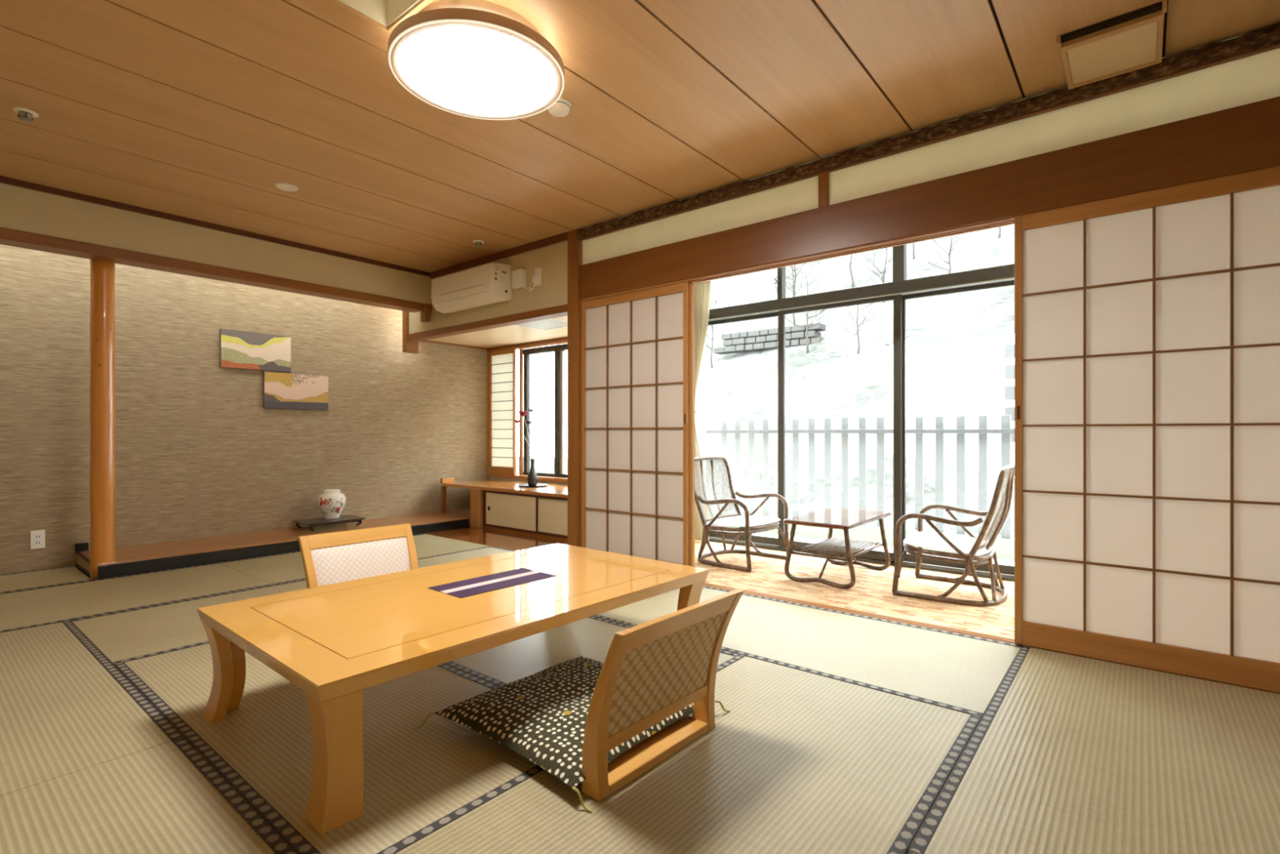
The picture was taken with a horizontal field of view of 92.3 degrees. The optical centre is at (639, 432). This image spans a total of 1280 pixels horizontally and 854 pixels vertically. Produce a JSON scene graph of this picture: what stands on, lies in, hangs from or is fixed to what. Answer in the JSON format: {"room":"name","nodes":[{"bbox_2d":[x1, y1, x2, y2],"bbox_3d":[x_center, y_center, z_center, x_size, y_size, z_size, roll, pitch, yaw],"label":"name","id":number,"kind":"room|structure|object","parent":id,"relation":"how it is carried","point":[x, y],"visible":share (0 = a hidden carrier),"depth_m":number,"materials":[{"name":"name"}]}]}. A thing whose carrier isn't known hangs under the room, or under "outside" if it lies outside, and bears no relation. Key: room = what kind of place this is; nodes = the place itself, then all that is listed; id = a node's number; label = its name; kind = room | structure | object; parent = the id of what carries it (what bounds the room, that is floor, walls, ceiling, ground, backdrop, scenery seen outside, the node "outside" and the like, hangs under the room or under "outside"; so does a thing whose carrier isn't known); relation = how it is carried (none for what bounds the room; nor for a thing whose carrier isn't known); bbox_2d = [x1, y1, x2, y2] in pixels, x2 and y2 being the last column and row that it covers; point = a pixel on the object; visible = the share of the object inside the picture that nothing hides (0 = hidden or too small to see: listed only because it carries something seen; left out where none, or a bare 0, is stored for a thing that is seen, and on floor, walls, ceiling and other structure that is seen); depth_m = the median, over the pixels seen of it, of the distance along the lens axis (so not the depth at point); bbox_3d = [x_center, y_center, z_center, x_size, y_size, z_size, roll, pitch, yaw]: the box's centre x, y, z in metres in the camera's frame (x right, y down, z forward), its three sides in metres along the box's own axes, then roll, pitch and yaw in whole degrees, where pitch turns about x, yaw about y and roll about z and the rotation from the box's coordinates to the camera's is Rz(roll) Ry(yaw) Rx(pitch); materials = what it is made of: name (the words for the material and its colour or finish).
{"room":"japanese tatami room","nodes":[
{"label":"japanese tatami room","id":0,"kind":"room"},
{"bbox_2d":[0,182,431,304],"bbox_3d":[-3.444,-1.294,3.806,0.090,0.328,4.740,0,0,39],"label":"wall","id":1,"kind":"structure","parent":0,"point":[21,209],"depth_m":4.19,"materials":[{"name":"paint"}]},
{"bbox_2d":[0,175,430,276],"bbox_3d":[-3.401,-1.440,3.771,0.022,0.036,4.740,0,0,39],"label":"trim","id":2,"kind":"structure","parent":1,"relation":"attached to","point":[3,180],"depth_m":4.18,"materials":[{"name":"brown wood"}]},
{"bbox_2d":[0,226,431,322],"bbox_3d":[-3.454,-1.089,3.814,0.185,0.159,4.740,0,0,39],"label":"beam","id":3,"kind":"structure","parent":1,"relation":"attached to","point":[8,237],"depth_m":4.22,"materials":[{"name":"brown wood"}]},
{"bbox_2d":[0,244,488,574],"bbox_3d":[-3.656,-0.420,4.772,0.100,2.800,6.170,0,0,39],"label":"wall","id":4,"kind":"structure","parent":0,"point":[198,453],"depth_m":4.92,"materials":[{"name":"paper"}]},
{"bbox_2d":[30,529,44,549],"bbox_3d":[-4.080,0.722,4.163,0.014,0.124,0.072,0,0,39],"label":"wall outlet","id":5,"kind":"object","parent":4,"relation":"attached to","point":[37,537],"visible":1,"depth_m":4.16,"materials":[{"name":"white plastic"}]},
{"bbox_2d":[219,328,290,372],"bbox_3d":[-3.234,-0.689,5.183,0.030,0.313,0.530,0,0,39],"label":"picture","id":6,"kind":"object","parent":4,"relation":"attached to","point":[238,349],"visible":1,"depth_m":5.16,"materials":[{"name":"fabric"}]},
{"bbox_2d":[262,371,328,409],"bbox_3d":[-3.033,-0.366,5.430,0.030,0.312,0.533,0,0,39],"label":"picture","id":7,"kind":"object","parent":4,"relation":"attached to","point":[280,390],"visible":1,"depth_m":5.40,"materials":[{"name":"fabric"}]},
{"bbox_2d":[420,315,567,350],"bbox_3d":[-1.083,-0.976,5.790,2.600,0.068,1.140,0,0,39],"label":"ceiling","id":8,"kind":"structure","parent":0,"point":[555,329],"depth_m":6.20,"materials":[{"name":"white paint"}]},
{"bbox_2d":[488,476,567,484],"bbox_3d":[-0.684,-0.345,6.277,2.600,2.650,0.120,0,0,39],"label":"wall","id":9,"kind":"structure","parent":0,"point":[490,477],"depth_m":6.68,"materials":[{"name":"paint"}]},
{"bbox_2d":[487,339,567,481],"bbox_3d":[-0.694,-0.224,6.266,2.600,1.437,0.150,0,0,39],"label":"window","id":10,"kind":"structure","parent":9,"relation":"in","point":[559,349],"depth_m":6.56,"materials":[{"name":"brown wood"}]},
{"bbox_2d":[489,348,515,475],"bbox_3d":[-1.538,-0.229,6.876,0.430,1.382,0.028,0,0,39],"label":"screen","id":11,"kind":"object","parent":10,"relation":"attached to","point":[502,363],"visible":1,"depth_m":6.87,"materials":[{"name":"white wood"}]},
{"bbox_2d":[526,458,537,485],"bbox_3d":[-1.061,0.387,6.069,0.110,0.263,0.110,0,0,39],"label":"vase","id":12,"kind":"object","parent":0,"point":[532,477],"depth_m":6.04,"materials":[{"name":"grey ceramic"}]},
{"bbox_2d":[0,524,1279,853],"bbox_3d":[-0.646,0.979,2.451,7.500,0.102,6.180,0,0,39],"label":"floor","id":13,"kind":"structure","parent":0,"point":[842,732],"depth_m":1.85,"materials":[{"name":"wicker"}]},
{"bbox_2d":[75,507,470,579],"bbox_3d":[-2.587,0.853,5.469,0.670,0.155,3.536,0,0,39],"label":"platform","id":14,"kind":"object","parent":13,"relation":"on","point":[153,557],"visible":0.74,"depth_m":4.61,"materials":[{"name":"black paint"}]},
{"bbox_2d":[89,258,115,579],"bbox_3d":[-3.467,-0.095,3.964,0.125,2.050,0.125,0,0,39],"label":"post","id":15,"kind":"object","parent":14,"relation":"on","point":[102,272],"visible":0.98,"depth_m":3.92,"materials":[{"name":"brown wood"}]},
{"bbox_2d":[291,515,365,531],"bbox_3d":[-2.753,0.798,5.443,0.336,0.071,0.504,0,0,39],"label":"display stand","id":16,"kind":"object","parent":14,"relation":"on","point":[312,522],"visible":1,"depth_m":5.36,"materials":[{"name":"black wood"}]},
{"bbox_2d":[316,488,346,519],"bbox_3d":[-2.751,0.635,5.486,0.236,0.254,0.236,0,0,39],"label":"porcelain vase","id":17,"kind":"object","parent":16,"relation":"on","point":[331,503],"visible":1,"depth_m":5.42,"materials":[{"name":"white ceramic"}]},
{"bbox_2d":[297,523,418,588],"bbox_3d":[-1.213,0.707,2.907,0.565,0.446,0.554,0,0,41],"label":"chair","id":18,"kind":"object","parent":13,"relation":"on","point":[336,557],"visible":0.56,"depth_m":3.01,"materials":[{"name":"brown wood"}]},
{"bbox_2d":[196,542,709,835],"bbox_3d":[-0.583,0.754,2.317,0.956,0.352,1.584,0,0,41],"label":"table","id":19,"kind":"object","parent":13,"relation":"on","point":[335,642],"visible":0.83,"depth_m":1.93,"materials":[{"name":"wood"}]},
{"bbox_2d":[427,567,555,598],"bbox_3d":[-0.565,0.577,2.387,0.216,0.002,0.444,0,0,41],"label":"table runner","id":20,"kind":"object","parent":19,"relation":"on","point":[477,585],"visible":1,"depth_m":2.37,"materials":[{"name":"purple fabric"}]},
{"bbox_2d":[440,477,567,528],"bbox_3d":[-0.914,0.700,5.909,2.480,0.454,0.739,0,0,39],"label":"desk","id":21,"kind":"object","parent":13,"relation":"on","point":[477,487],"visible":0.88,"depth_m":6.01,"materials":[{"name":"brown wood"}]},
{"bbox_2d":[517,483,547,487],"bbox_3d":[-1.061,0.517,6.069,0.304,0.012,0.304,0,0,39],"label":"tray","id":22,"kind":"object","parent":21,"relation":"on","point":[526,484],"visible":0.88,"depth_m":6.09,"materials":[{"name":"black paint"}]},
{"bbox_2d":[514,408,537,485],"bbox_3d":[-1.121,0.141,6.056,0.233,0.756,0.113,0,0,-13],"label":"flower vase","id":23,"kind":"object","parent":22,"relation":"on","point":[532,477],"visible":1,"depth_m":6.05,"materials":[{"name":"black ceramic"}]},
{"bbox_2d":[482,489,567,541],"bbox_3d":[-0.634,0.742,5.707,1.780,0.372,0.680,0,0,39],"label":"base cabinet","id":24,"kind":"object","parent":13,"relation":"on","point":[540,516],"visible":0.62,"depth_m":5.61,"materials":[{"name":"beige wood"}]},
{"bbox_2d":[414,654,729,812],"bbox_3d":[-0.198,0.882,1.984,0.744,0.092,0.744,0,0,40],"label":"floor cushion","id":25,"kind":"object","parent":13,"relation":"on","point":[540,716],"visible":0.63,"depth_m":1.85,"materials":[{"name":"fabric"}]},
{"bbox_2d":[567,229,582,546],"bbox_3d":[-0.452,-0.264,4.463,0.106,2.388,0.107,0,0,39],"label":"post","id":26,"kind":"object","parent":13,"relation":"on","point":[575,246],"visible":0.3,"depth_m":4.41,"materials":[{"name":"brown wood"}]},
{"bbox_2d":[582,589,743,800],"bbox_3d":[-0.073,0.707,1.867,0.565,0.446,0.554,0,0,41],"label":"chair","id":27,"kind":"object","parent":13,"relation":"on","point":[651,670],"visible":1,"depth_m":1.68,"materials":[{"name":"brown wood"}]},
{"bbox_2d":[694,456,789,572],"bbox_3d":[0.710,0.553,4.488,0.572,0.752,0.574,0,0,42],"label":"rattan armchair","id":28,"kind":"object","parent":13,"relation":"on","point":[720,522],"visible":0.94,"depth_m":4.50,"materials":[{"name":"wicker"}]},
{"bbox_2d":[783,507,891,588],"bbox_3d":[1.309,0.737,4.030,0.454,0.390,0.810,0,0,39],"label":"table","id":29,"kind":"object","parent":13,"relation":"on","point":[845,519],"visible":1,"depth_m":3.89,"materials":[{"name":"brown wood"}]},
{"bbox_2d":[892,464,1014,606],"bbox_3d":[1.839,0.553,3.579,0.572,0.752,0.574,0,0,37],"label":"rattan armchair","id":30,"kind":"object","parent":13,"relation":"on","point":[965,548],"visible":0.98,"depth_m":3.42,"materials":[{"name":"wicker"}]},
{"bbox_2d":[0,0,1279,272],"bbox_3d":[-0.819,-1.483,1.701,6.820,0.050,4.800,0,0,39],"label":"ceiling","id":31,"kind":"structure","parent":0,"point":[195,109],"depth_m":2.72,"materials":[{"name":"brown wood"}]},
{"bbox_2d":[11,106,39,122],"bbox_3d":[-2.793,-1.440,2.793,0.088,0.036,0.088,0,0,39],"label":"sprinkler","id":32,"kind":"object","parent":31,"relation":"attached to","point":[24,114],"visible":1,"depth_m":2.78,"materials":[{"name":"white plastic"}]},
{"bbox_2d":[18,111,32,119],"bbox_3d":[-2.793,-1.442,2.793,0.046,0.020,0.046,0,0,39],"label":"sprinkler head","id":33,"kind":"object","parent":32,"relation":"attached to","point":[22,114],"depth_m":2.78,"materials":[{"name":"metal"}]},
{"bbox_2d":[274,182,298,191],"bbox_3d":[-2.091,-1.453,3.637,0.124,0.010,0.124,0,0,39],"label":"ceiling speaker","id":34,"kind":"object","parent":31,"relation":"attached to","point":[283,186],"visible":1,"depth_m":3.63,"materials":[{"name":"white plastic"}]},
{"bbox_2d":[323,0,433,35],"bbox_3d":[-0.889,-1.520,2.014,0.314,0.147,0.316,0,0,39],"label":"frame","id":35,"kind":"object","parent":31,"relation":"attached to","point":[385,12],"depth_m":2.15,"materials":[{"name":"brown wood"}]},
{"bbox_2d":[387,0,564,119],"bbox_3d":[-0.603,-1.395,2.306,0.636,0.123,0.636,0,0,39],"label":"ceiling lamp","id":36,"kind":"object","parent":31,"relation":"attached to","point":[473,59],"visible":1,"depth_m":2.21,"materials":[{"name":"white plastic"}]},
{"bbox_2d":[397,26,556,115],"bbox_3d":[-0.603,-1.341,2.306,0.574,0.012,0.574,0,0,39],"label":"diffuser","id":37,"kind":"object","parent":36,"relation":"attached to","point":[459,70],"depth_m":2.27,"materials":[{"name":"white plastic"}]},
{"bbox_2d":[472,240,484,247],"bbox_3d":[-1.232,-1.440,4.685,0.088,0.036,0.088,0,0,39],"label":"sprinkler","id":38,"kind":"object","parent":31,"relation":"attached to","point":[478,243],"visible":1,"depth_m":4.67,"materials":[{"name":"white plastic"}]},
{"bbox_2d":[547,97,571,117],"bbox_3d":[-0.360,-1.434,2.721,0.112,0.048,0.112,0,0,39],"label":"smoke detector","id":39,"kind":"object","parent":31,"relation":"attached to","point":[561,108],"visible":0.79,"depth_m":2.69,"materials":[{"name":"white plastic"}]},
{"bbox_2d":[1056,0,1167,89],"bbox_3d":[1.772,-1.441,2.310,0.308,0.034,0.384,0,0,39],"label":"ceiling vent","id":40,"kind":"object","parent":31,"relation":"in","point":[1132,41],"visible":1,"depth_m":2.27,"materials":[{"name":"beige wood"}]},
{"bbox_2d":[408,34,1279,333],"bbox_3d":[0.579,-0.290,3.635,7.100,2.440,0.096,0,0,39],"label":"wall","id":41,"kind":"structure","parent":0,"point":[1254,76],"depth_m":2.94,"materials":[{"name":"beige paint"}]},
{"bbox_2d":[431,262,511,313],"bbox_3d":[-1.399,-1.185,5.058,0.814,0.308,0.214,0,0,39],"label":"air conditioner","id":42,"kind":"object","parent":41,"relation":"attached to","point":[490,283],"visible":1,"depth_m":4.90,"materials":[{"name":"white plastic"}]},
{"bbox_2d":[402,304,567,353],"bbox_3d":[-1.360,-1.230,5.209,2.244,0.920,0.130,0,0,39],"label":"beam","id":43,"kind":"structure","parent":41,"relation":"attached to","point":[410,341],"depth_m":5.20,"materials":[{"name":"brown wood"}]},
{"bbox_2d":[430,231,567,278],"bbox_3d":[-1.211,-1.431,5.026,1.782,0.053,0.025,0,0,39],"label":"trim","id":44,"kind":"structure","parent":41,"relation":"attached to","point":[560,237],"depth_m":4.92,"materials":[{"name":"brown wood"}]},
{"bbox_2d":[511,268,526,288],"bbox_3d":[-0.942,-1.200,4.792,0.125,0.137,0.048,0,0,39],"label":"junction box","id":45,"kind":"object","parent":41,"relation":"attached to","point":[519,276],"visible":1,"depth_m":4.76,"materials":[{"name":"white plastic"}]},
{"bbox_2d":[524,267,541,292],"bbox_3d":[-0.832,-1.168,4.707,0.188,0.174,0.040,0,0,39],"label":"wall outlet","id":46,"kind":"object","parent":41,"relation":"attached to","point":[536,278],"visible":1,"depth_m":4.67,"materials":[{"name":"white plastic"}]},
{"bbox_2d":[581,281,688,565],"bbox_3d":[-0.056,-0.012,4.133,0.922,1.876,0.028,0,0,39],"label":"door","id":47,"kind":"structure","parent":41,"relation":"in","point":[635,344],"depth_m":4.11,"materials":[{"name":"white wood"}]},
{"bbox_2d":[688,281,694,566],"bbox_3d":[-0.029,-0.012,4.151,0.942,1.876,0.028,0,0,39],"label":"door","id":48,"kind":"structure","parent":41,"relation":"in","point":[691,285],"depth_m":3.85,"materials":[{"name":"brown wood"}]},
{"bbox_2d":[576,23,1279,239],"bbox_3d":[1.431,-1.420,2.883,4.814,0.072,0.074,0,0,39],"label":"molding","id":49,"kind":"structure","parent":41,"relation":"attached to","point":[1269,36],"depth_m":2.78,"materials":[{"name":"brown wood"}]},
{"bbox_2d":[579,96,1279,301],"bbox_3d":[1.455,-1.071,2.913,4.810,0.253,0.097,0,0,39],"label":"lintel","id":50,"kind":"object","parent":41,"relation":"attached to","point":[1246,138],"visible":0.83,"depth_m":2.80,"materials":[{"name":"brown wood"}]},
{"bbox_2d":[703,582,1279,693],"bbox_3d":[1.460,0.954,2.912,4.820,0.052,0.070,0,0,39],"label":"sill","id":51,"kind":"structure","parent":41,"relation":"attached to","point":[1001,638],"depth_m":3.01,"materials":[{"name":"brown wood"}]},
{"bbox_2d":[1014,166,1279,692],"bbox_3d":[2.023,-0.012,2.417,0.944,1.876,0.028,0,0,39],"label":"door","id":52,"kind":"structure","parent":41,"relation":"in","point":[1147,325],"depth_m":2.42,"materials":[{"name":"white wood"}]},
{"bbox_2d":[720,530,1014,565],"bbox_3d":[2.531,1.115,4.840,10.200,0.130,1.500,0,0,39],"label":"floor","id":53,"kind":"structure","parent":0,"point":[762,534],"depth_m":5.98,"materials":[{"name":"concrete"}]},
{"bbox_2d":[706,414,1014,560],"bbox_3d":[2.604,0.450,5.561,9.000,1.200,0.210,0,0,39],"label":"fence","id":54,"kind":"object","parent":53,"relation":"on","point":[1003,544],"visible":0.42,"depth_m":5.85,"materials":[{"name":"white wood"}]},
{"bbox_3d":[4.059,-0.295,2.521,0.300,2.550,0.160,0,0,39],"label":"wall","id":55,"kind":"structure","parent":0,"visible":0},
{"bbox_2d":[695,244,1014,581],"bbox_3d":[2.199,-0.270,4.022,4.560,2.440,0.188,0,0,39],"label":"window","id":56,"kind":"structure","parent":55,"relation":"in","point":[901,289],"depth_m":4.32,"materials":[{"name":"brown metal"}]},
{"bbox_2d":[694,420,700,457],"bbox_3d":[0.515,0.050,5.234,0.050,0.305,0.087,0,0,39],"label":"curtain","id":57,"kind":"object","parent":56,"relation":"hanging from","point":[697,454],"depth_m":5.26,"materials":[{"name":"white fabric"}]},
{"bbox_2d":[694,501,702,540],"bbox_3d":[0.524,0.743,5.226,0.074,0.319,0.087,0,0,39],"label":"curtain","id":58,"kind":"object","parent":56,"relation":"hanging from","point":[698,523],"depth_m":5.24,"materials":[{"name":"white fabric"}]},
{"bbox_2d":[694,341,706,484],"bbox_3d":[0.488,-0.235,5.334,0.200,2.270,0.016,0,0,39],"label":"sheer curtain","id":59,"kind":"object","parent":56,"relation":"hanging from","point":[700,395],"visible":0.15,"depth_m":5.30,"materials":[{"name":"white fabric"}]},
{"bbox_2d":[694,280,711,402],"bbox_3d":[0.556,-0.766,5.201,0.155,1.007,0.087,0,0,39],"label":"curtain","id":60,"kind":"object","parent":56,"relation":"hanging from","point":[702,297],"depth_m":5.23,"materials":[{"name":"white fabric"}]},
{"label":"outside","id":61,"kind":"structure","parent":0,"visible":0},
{"bbox_2d":[515,224,1014,536],"bbox_3d":[17.788,-21.028,45.507,170.000,54.332,75.000,0,0,39],"label":"hillside","id":62,"kind":"structure","parent":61,"point":[832,380],"depth_m":20.98,"materials":[{"name":"white snow"}]},
{"bbox_2d":[706,282,738,368],"bbox_3d":[3.143,-4.544,25.840,2.132,3.989,2.006,0,0,39],"label":"bare tree","id":63,"kind":"object","parent":62,"relation":"on","point":[713,338],"visible":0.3,"depth_m":25.86,"materials":[{"name":"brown plant"}]},
{"bbox_2d":[713,322,826,354],"bbox_3d":[5.136,-3.784,24.935,4.746,0.770,0.674,0,0,39],"label":"wall","id":64,"kind":"structure","parent":62,"relation":"on","point":[765,339],"depth_m":24.69,"materials":[{"name":"stone"}]},
{"bbox_2d":[768,264,813,325],"bbox_3d":[6.498,-6.447,26.084,1.653,4.496,2.969,0,0,-15],"label":"bare tree","id":65,"kind":"object","parent":62,"relation":"on","point":[793,271],"visible":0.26,"depth_m":26.05,"materials":[{"name":"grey plant"}]},
{"bbox_2d":[786,262,805,296],"bbox_3d":[7.505,-9.199,31.021,3.012,5.019,2.308,0,0,-26],"label":"bare tree","id":66,"kind":"object","parent":62,"relation":"on","point":[788,270],"visible":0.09,"depth_m":30.96,"materials":[{"name":"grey plant"}]},
{"bbox_2d":[785,260,839,353],"bbox_3d":[6.348,-5.083,22.959,2.409,4.540,2.248,0,0,39],"label":"bare tree","id":67,"kind":"object","parent":62,"relation":"on","point":[807,326],"visible":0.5,"depth_m":22.78,"materials":[{"name":"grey plant"}]},
{"bbox_2d":[848,253,858,287],"bbox_3d":[9.791,-9.169,28.584,3.066,5.140,2.347,0,0,26],"label":"bare tree","id":68,"kind":"object","parent":62,"relation":"on","point":[851,262],"visible":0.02,"depth_m":28.69,"materials":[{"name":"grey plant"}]},
{"bbox_2d":[833,270,884,354],"bbox_3d":[7.572,-4.202,21.322,1.807,3.276,1.775,0,0,39],"label":"bare tree","id":69,"kind":"object","parent":62,"relation":"on","point":[864,314],"visible":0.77,"depth_m":21.22,"materials":[{"name":"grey plant"}]},
{"bbox_2d":[859,248,893,302],"bbox_3d":[9.781,-7.151,24.422,1.993,4.255,2.044,0,0,39],"label":"bare tree","id":70,"kind":"object","parent":62,"relation":"on","point":[888,262],"visible":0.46,"depth_m":24.61,"materials":[{"name":"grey plant"}]},
{"bbox_2d":[912,243,915,259],"bbox_3d":[12.293,-9.859,28.006,2.133,4.301,2.286,0,0,-43],"label":"bare tree","id":71,"kind":"object","parent":62,"relation":"on","point":[913,251],"visible":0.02,"depth_m":27.87,"materials":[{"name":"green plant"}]},
{"bbox_2d":[919,233,963,273],"bbox_3d":[11.377,-7.117,22.578,2.395,4.016,1.864,0,0,-10],"label":"bare tree","id":72,"kind":"object","parent":62,"relation":"on","point":[952,243],"visible":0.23,"depth_m":22.84,"materials":[{"name":"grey plant"}]},
{"bbox_2d":[884,328,1014,478],"bbox_3d":[12.164,1.220,16.520,8.650,7.420,7.220,0,0,39],"label":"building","id":73,"kind":"structure","parent":62,"relation":"on","point":[971,375],"depth_m":15.39,"materials":[{"name":"white"}]},
{"bbox_2d":[998,226,1000,238],"bbox_3d":[14.096,-9.640,24.531,2.298,4.169,2.334,0,0,-26],"label":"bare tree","id":74,"kind":"object","parent":62,"relation":"on","point":[999,228],"visible":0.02,"depth_m":24.47,"materials":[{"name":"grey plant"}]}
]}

